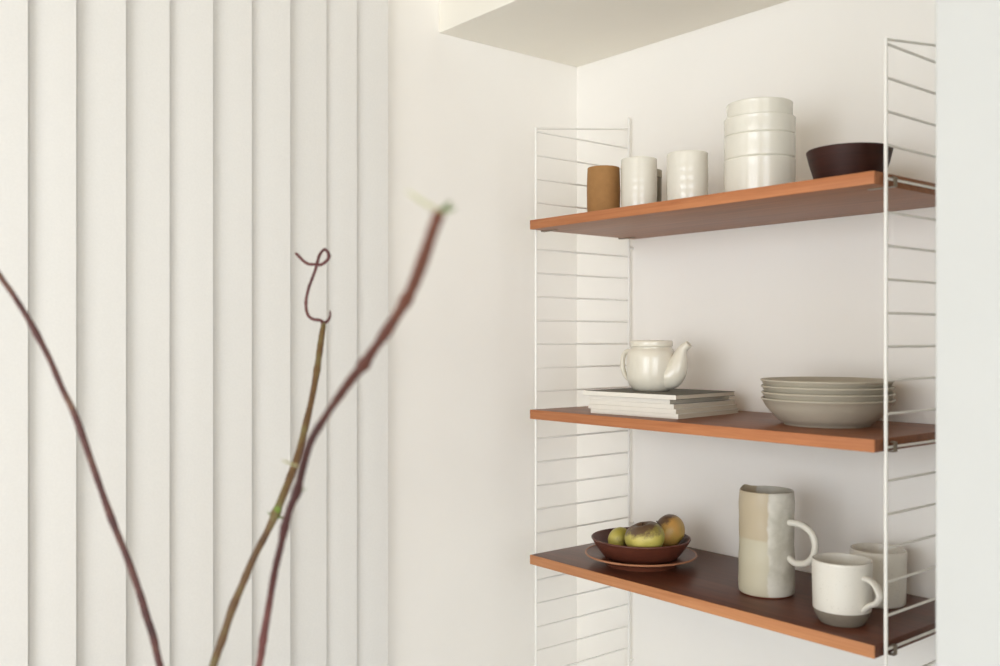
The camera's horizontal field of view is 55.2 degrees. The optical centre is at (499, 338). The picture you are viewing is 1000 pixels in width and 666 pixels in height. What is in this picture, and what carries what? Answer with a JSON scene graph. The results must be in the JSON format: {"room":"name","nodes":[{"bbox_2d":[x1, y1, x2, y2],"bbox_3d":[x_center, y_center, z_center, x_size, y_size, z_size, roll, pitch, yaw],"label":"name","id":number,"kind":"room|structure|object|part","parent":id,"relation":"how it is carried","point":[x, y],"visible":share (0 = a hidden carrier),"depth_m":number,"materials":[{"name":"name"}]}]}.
{"room":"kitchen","nodes":[
{"label":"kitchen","id":0,"kind":"room"},
{"bbox_2d":[388,0,576,665],"bbox_3d":[-1.412,0.140,1.140,4.052,2.620,0.120,0,0,-39],"label":"wall","id":1,"kind":"structure","parent":0,"point":[464,115],"depth_m":2.18,"materials":[{"name":"white paint"}]},
{"bbox_2d":[0,0,387,665],"bbox_3d":[-0.648,0.163,1.649,1.098,2.455,0.056,0,0,-39],"label":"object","id":2,"kind":"object","parent":1,"relation":"attached to","point":[166,166],"visible":0.95,"depth_m":1.74,"materials":[{"name":"white fabric"}]},
{"bbox_2d":[577,0,935,665],"bbox_3d":[0.552,0.140,2.036,0.120,2.620,1.231,0,0,-39],"label":"wall","id":3,"kind":"structure","parent":0,"point":[801,298],"depth_m":1.98,"materials":[{"name":"white paint"}]},
{"bbox_2d":[535,118,633,665],"bbox_3d":[0.192,0.185,2.139,0.304,1.396,0.008,0,0,-39],"label":"ladder frame","id":4,"kind":"object","parent":3,"relation":"attached to","point":[629,248],"visible":0.83,"depth_m":2.13,"materials":[{"name":"white metal"}]},
{"bbox_2d":[530,543,935,658],"bbox_3d":[0.434,0.469,1.826,0.320,0.021,0.797,0,0,-39],"label":"wall shelf","id":5,"kind":"object","parent":4,"relation":"on","point":[708,583],"visible":0.62,"depth_m":1.68,"materials":[{"name":"brown wood"}]},
{"bbox_2d":[585,544,696,571],"bbox_3d":[0.286,0.447,1.947,0.226,0.023,0.226,0,0,-39],"label":"wooden plate","id":6,"kind":"object","parent":5,"relation":"on","point":[688,555],"visible":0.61,"depth_m":1.89,"materials":[{"name":"brown wood"}]},
{"bbox_2d":[591,527,690,564],"bbox_3d":[0.286,0.424,1.947,0.201,0.042,0.201,0,0,-39],"label":"fruit bowl","id":7,"kind":"object","parent":6,"relation":"on","point":[617,553],"visible":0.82,"depth_m":1.87,"materials":[{"name":"brown wood"}]},
{"bbox_2d":[608,527,626,545],"bbox_3d":[0.244,0.412,1.953,0.051,0.053,0.046,0,0,-20],"label":"apple","id":8,"kind":"object","parent":7,"relation":"in","point":[616,536],"visible":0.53,"depth_m":1.93,"materials":[{"name":"food"}]},
{"bbox_2d":[625,521,664,546],"bbox_3d":[0.288,0.396,1.897,0.079,0.063,0.082,0,0,-14],"label":"apple","id":9,"kind":"object","parent":7,"relation":"in","point":[647,533],"visible":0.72,"depth_m":1.87,"materials":[{"name":"food"}]},
{"bbox_2d":[656,514,684,546],"bbox_3d":[0.342,0.396,1.954,0.071,0.072,0.071,0,0,-16],"label":"apple","id":10,"kind":"object","parent":7,"relation":"in","point":[673,527],"visible":0.67,"depth_m":1.93,"materials":[{"name":"orange food"}]},
{"bbox_2d":[738,484,818,598],"bbox_3d":[0.486,0.364,1.703,0.100,0.189,0.147,0,0,-12],"label":"pitcher","id":11,"kind":"object","parent":5,"relation":"on","point":[767,562],"visible":0.99,"depth_m":1.68,"materials":[{"name":"ceramic"}]},
{"bbox_3d":[0.526,0.359,1.667,0.012,0.082,0.066,0,0,-37],"label":"handle","id":12,"kind":"part","parent":11,"relation":"part of","materials":[{"name":"grey ceramic"}]},
{"bbox_2d":[812,553,883,627],"bbox_3d":[0.552,0.408,1.537,0.094,0.102,0.116,0,0,5],"label":"mug","id":13,"kind":"object","parent":5,"relation":"on","point":[842,583],"visible":1,"depth_m":1.51,"materials":[{"name":"white ceramic"}]},
{"bbox_3d":[0.581,0.404,1.495,0.014,0.060,0.040,0,0,-27],"label":"handle","id":14,"kind":"part","parent":13,"relation":"part of","materials":[{"name":"white ceramic"}]},
{"bbox_2d":[850,543,906,608],"bbox_3d":[0.657,0.411,1.661,0.093,0.094,0.093,0,0,-39],"label":"cup","id":15,"kind":"object","parent":5,"relation":"on","point":[897,557],"visible":0.59,"depth_m":1.62,"materials":[{"name":"grey ceramic"}]},
{"bbox_2d":[530,171,935,239],"bbox_3d":[0.434,-0.239,1.826,0.320,0.021,0.797,0,0,-39],"label":"wall shelf","id":16,"kind":"object","parent":4,"relation":"on","point":[861,193],"visible":0.87,"depth_m":1.71,"materials":[{"name":"brown wood"}]},
{"bbox_2d":[587,165,619,211],"bbox_3d":[0.217,-0.304,2.007,0.070,0.108,0.070,0,0,-39],"label":"tumbler","id":17,"kind":"object","parent":16,"relation":"on","point":[603,181],"visible":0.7,"depth_m":1.98,"materials":[{"name":"beige ceramic"}]},
{"bbox_2d":[621,156,656,206],"bbox_3d":[0.281,-0.305,1.930,0.073,0.111,0.073,0,0,-39],"label":"tumbler","id":18,"kind":"object","parent":16,"relation":"on","point":[638,173],"visible":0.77,"depth_m":1.90,"materials":[{"name":"white ceramic"}]},
{"bbox_2d":[657,169,661,201],"bbox_3d":[0.312,-0.305,2.057,0.071,0.110,0.071,0,0,-39],"label":"tumbler","id":19,"kind":"object","parent":16,"relation":"on","point":[659,172],"visible":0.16,"depth_m":2.04,"materials":[{"name":"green ceramic"}]},
{"bbox_2d":[667,150,707,199],"bbox_3d":[0.361,-0.302,1.841,0.079,0.105,0.079,0,0,-39],"label":"tumbler","id":20,"kind":"object","parent":16,"relation":"on","point":[687,170],"visible":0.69,"depth_m":1.81,"materials":[{"name":"white ceramic"}]},
{"bbox_2d":[724,155,795,191],"bbox_3d":[0.472,-0.286,1.737,0.127,0.072,0.127,0,0,-39],"label":"bowl","id":21,"kind":"object","parent":16,"relation":"on","point":[752,171],"visible":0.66,"depth_m":1.68,"materials":[{"name":"white ceramic"}]},
{"bbox_2d":[724,130,795,161],"bbox_3d":[0.472,-0.329,1.737,0.127,0.072,0.127,0,0,-39],"label":"bowl","id":22,"kind":"object","parent":21,"relation":"on","point":[763,142],"visible":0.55,"depth_m":1.68,"materials":[{"name":"white ceramic"}]},
{"bbox_2d":[724,112,795,137],"bbox_3d":[0.472,-0.366,1.737,0.127,0.062,0.127,0,0,-39],"label":"bowl","id":23,"kind":"object","parent":22,"relation":"on","point":[756,121],"visible":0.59,"depth_m":1.68,"materials":[{"name":"white ceramic"}]},
{"bbox_2d":[726,97,792,117],"bbox_3d":[0.472,-0.395,1.737,0.117,0.058,0.117,0,0,-39],"label":"bowl","id":24,"kind":"object","parent":23,"relation":"on","point":[758,104],"visible":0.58,"depth_m":1.69,"materials":[{"name":"white ceramic"}]},
{"bbox_2d":[806,142,892,178],"bbox_3d":[0.584,-0.282,1.600,0.137,0.064,0.137,0,0,-39],"label":"wooden bowl","id":25,"kind":"object","parent":16,"relation":"on","point":[832,160],"visible":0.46,"depth_m":1.55,"materials":[{"name":"brown wood"}]},
{"bbox_2d":[530,406,935,452],"bbox_3d":[0.434,0.162,1.826,0.320,0.021,0.797,0,0,-39],"label":"wall shelf","id":26,"kind":"object","parent":4,"relation":"on","point":[742,425],"visible":0.68,"depth_m":1.64,"materials":[{"name":"brown wood"}]},
{"bbox_2d":[591,408,738,418],"bbox_3d":[0.333,0.146,1.935,0.213,0.009,0.211,0,0,-45],"label":"magazine","id":27,"kind":"object","parent":26,"relation":"on","point":[600,411],"visible":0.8,"depth_m":1.86,"materials":[{"name":"white paper"}]},
{"bbox_2d":[588,404,736,413],"bbox_3d":[0.330,0.138,1.941,0.213,0.009,0.214,0,0,-44],"label":"magazine","id":28,"kind":"object","parent":27,"relation":"on","point":[593,406],"visible":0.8,"depth_m":1.86,"materials":[{"name":"white paper"}]},
{"bbox_2d":[590,399,733,408],"bbox_3d":[0.329,0.129,1.941,0.207,0.009,0.209,0,0,-43],"label":"magazine","id":29,"kind":"object","parent":28,"relation":"on","point":[728,401],"visible":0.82,"depth_m":1.86,"materials":[{"name":"white paper"}]},
{"bbox_2d":[589,395,728,403],"bbox_3d":[0.324,0.120,1.948,0.207,0.009,0.200,0,0,-44],"label":"magazine","id":30,"kind":"object","parent":29,"relation":"on","point":[592,397],"visible":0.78,"depth_m":1.87,"materials":[{"name":"white paper"}]},
{"bbox_2d":[583,388,734,399],"bbox_3d":[0.321,0.111,1.937,0.201,0.009,0.228,0,0,-44],"label":"magazine","id":31,"kind":"object","parent":30,"relation":"on","point":[672,394],"visible":0.94,"depth_m":1.88,"materials":[{"name":"white paper"}]},
{"bbox_2d":[620,340,691,390],"bbox_3d":[0.316,0.055,1.946,0.112,0.103,0.125,0,0,-12],"label":"teapot","id":32,"kind":"object","parent":31,"relation":"on","point":[652,365],"visible":1,"depth_m":1.91,"materials":[{"name":"beige ceramic"}]},
{"bbox_3d":[0.263,0.057,1.985,0.029,0.069,0.010,0,0,37],"label":"handle","id":33,"kind":"part","parent":32,"relation":"part of","materials":[{"name":"beige ceramic"}]},
{"bbox_3d":[0.309,0.010,1.951,0.087,0.013,0.087,0,0,37],"label":"lid","id":34,"kind":"part","parent":32,"relation":"part of","materials":[{"name":"beige ceramic"}]},
{"bbox_3d":[0.355,0.054,1.917,0.062,0.100,0.054,0,0,37],"label":"spout","id":35,"kind":"part","parent":32,"relation":"part of","materials":[{"name":"beige ceramic"}]},
{"bbox_2d":[761,396,895,427],"bbox_3d":[0.572,0.128,1.675,0.223,0.047,0.223,0,0,-39],"label":"shallow bowl","id":36,"kind":"object","parent":26,"relation":"on","point":[813,414],"visible":0.84,"depth_m":1.59,"materials":[{"name":"beige ceramic"}]},
{"bbox_2d":[761,390,895,401],"bbox_3d":[0.572,0.117,1.674,0.223,0.047,0.223,0,0,-39],"label":"shallow bowl","id":37,"kind":"object","parent":36,"relation":"on","point":[780,396],"visible":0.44,"depth_m":1.58,"materials":[{"name":"beige ceramic"}]},
{"bbox_2d":[761,384,895,394],"bbox_3d":[0.573,0.106,1.676,0.223,0.047,0.223,0,0,-39],"label":"shallow bowl","id":38,"kind":"object","parent":37,"relation":"on","point":[785,390],"visible":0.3,"depth_m":1.58,"materials":[{"name":"beige ceramic"}]},
{"bbox_2d":[760,377,894,388],"bbox_3d":[0.571,0.095,1.676,0.223,0.047,0.223,0,0,-39],"label":"shallow bowl","id":39,"kind":"object","parent":38,"relation":"on","point":[796,382],"visible":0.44,"depth_m":1.61,"materials":[{"name":"beige ceramic"}]},
{"bbox_2d":[439,0,788,66],"bbox_3d":[0.381,-0.922,1.817,0.423,0.496,1.111,0,0,-39],"label":"ceiling","id":40,"kind":"structure","parent":3,"relation":"attached to","point":[576,33],"depth_m":2.05,"materials":[{"name":"white paint"}]},
{"bbox_2d":[884,38,935,665],"bbox_3d":[0.694,0.185,1.529,0.304,1.396,0.008,0,0,-39],"label":"ladder frame","id":41,"kind":"object","parent":3,"relation":"attached to","point":[886,44],"visible":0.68,"depth_m":1.44,"materials":[{"name":"white metal"}]},
{"bbox_2d":[936,0,999,665],"bbox_3d":[1.629,0.140,0.392,0.543,2.620,2.676,0,0,-39],"label":"wall","id":42,"kind":"structure","parent":0,"point":[967,31],"depth_m":1.22,"materials":[{"name":"white paint"}]},
{"bbox_3d":[-0.171,1.510,-0.369,4.292,0.120,4.027,0,0,-39],"label":"floor","id":43,"kind":"structure","parent":0,"visible":0},
{"bbox_3d":[-0.346,1.078,1.122,0.620,0.747,0.620,0,0,-39],"label":"side table","id":44,"kind":"object","parent":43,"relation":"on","visible":0},
{"bbox_3d":[-0.346,0.612,1.122,0.150,0.186,0.150,0,0,-39],"label":"vase","id":45,"kind":"object","parent":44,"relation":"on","visible":0},
{"bbox_2d":[0,272,163,665],"bbox_3d":[-0.484,0.255,1.099,0.311,0.876,0.016,0,0,-2],"label":"branch","id":46,"kind":"object","parent":45,"relation":"in","point":[111,518],"visible":1,"depth_m":1.10,"materials":[{"name":"red plant"}]},
{"bbox_2d":[209,248,330,665],"bbox_3d":[-0.299,0.281,1.232,0.074,0.816,0.274,0,0,21],"label":"branch","id":47,"kind":"object","parent":45,"relation":"in","point":[275,513],"visible":0.98,"depth_m":1.23,"materials":[{"name":"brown plant"}]},
{"bbox_2d":[256,190,455,665],"bbox_3d":[-0.175,0.295,0.910,0.062,0.796,0.583,0,0,-30],"label":"branch","id":48,"kind":"object","parent":45,"relation":"in","point":[406,299],"visible":1,"depth_m":0.88,"materials":[{"name":"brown plant"}]}
]}

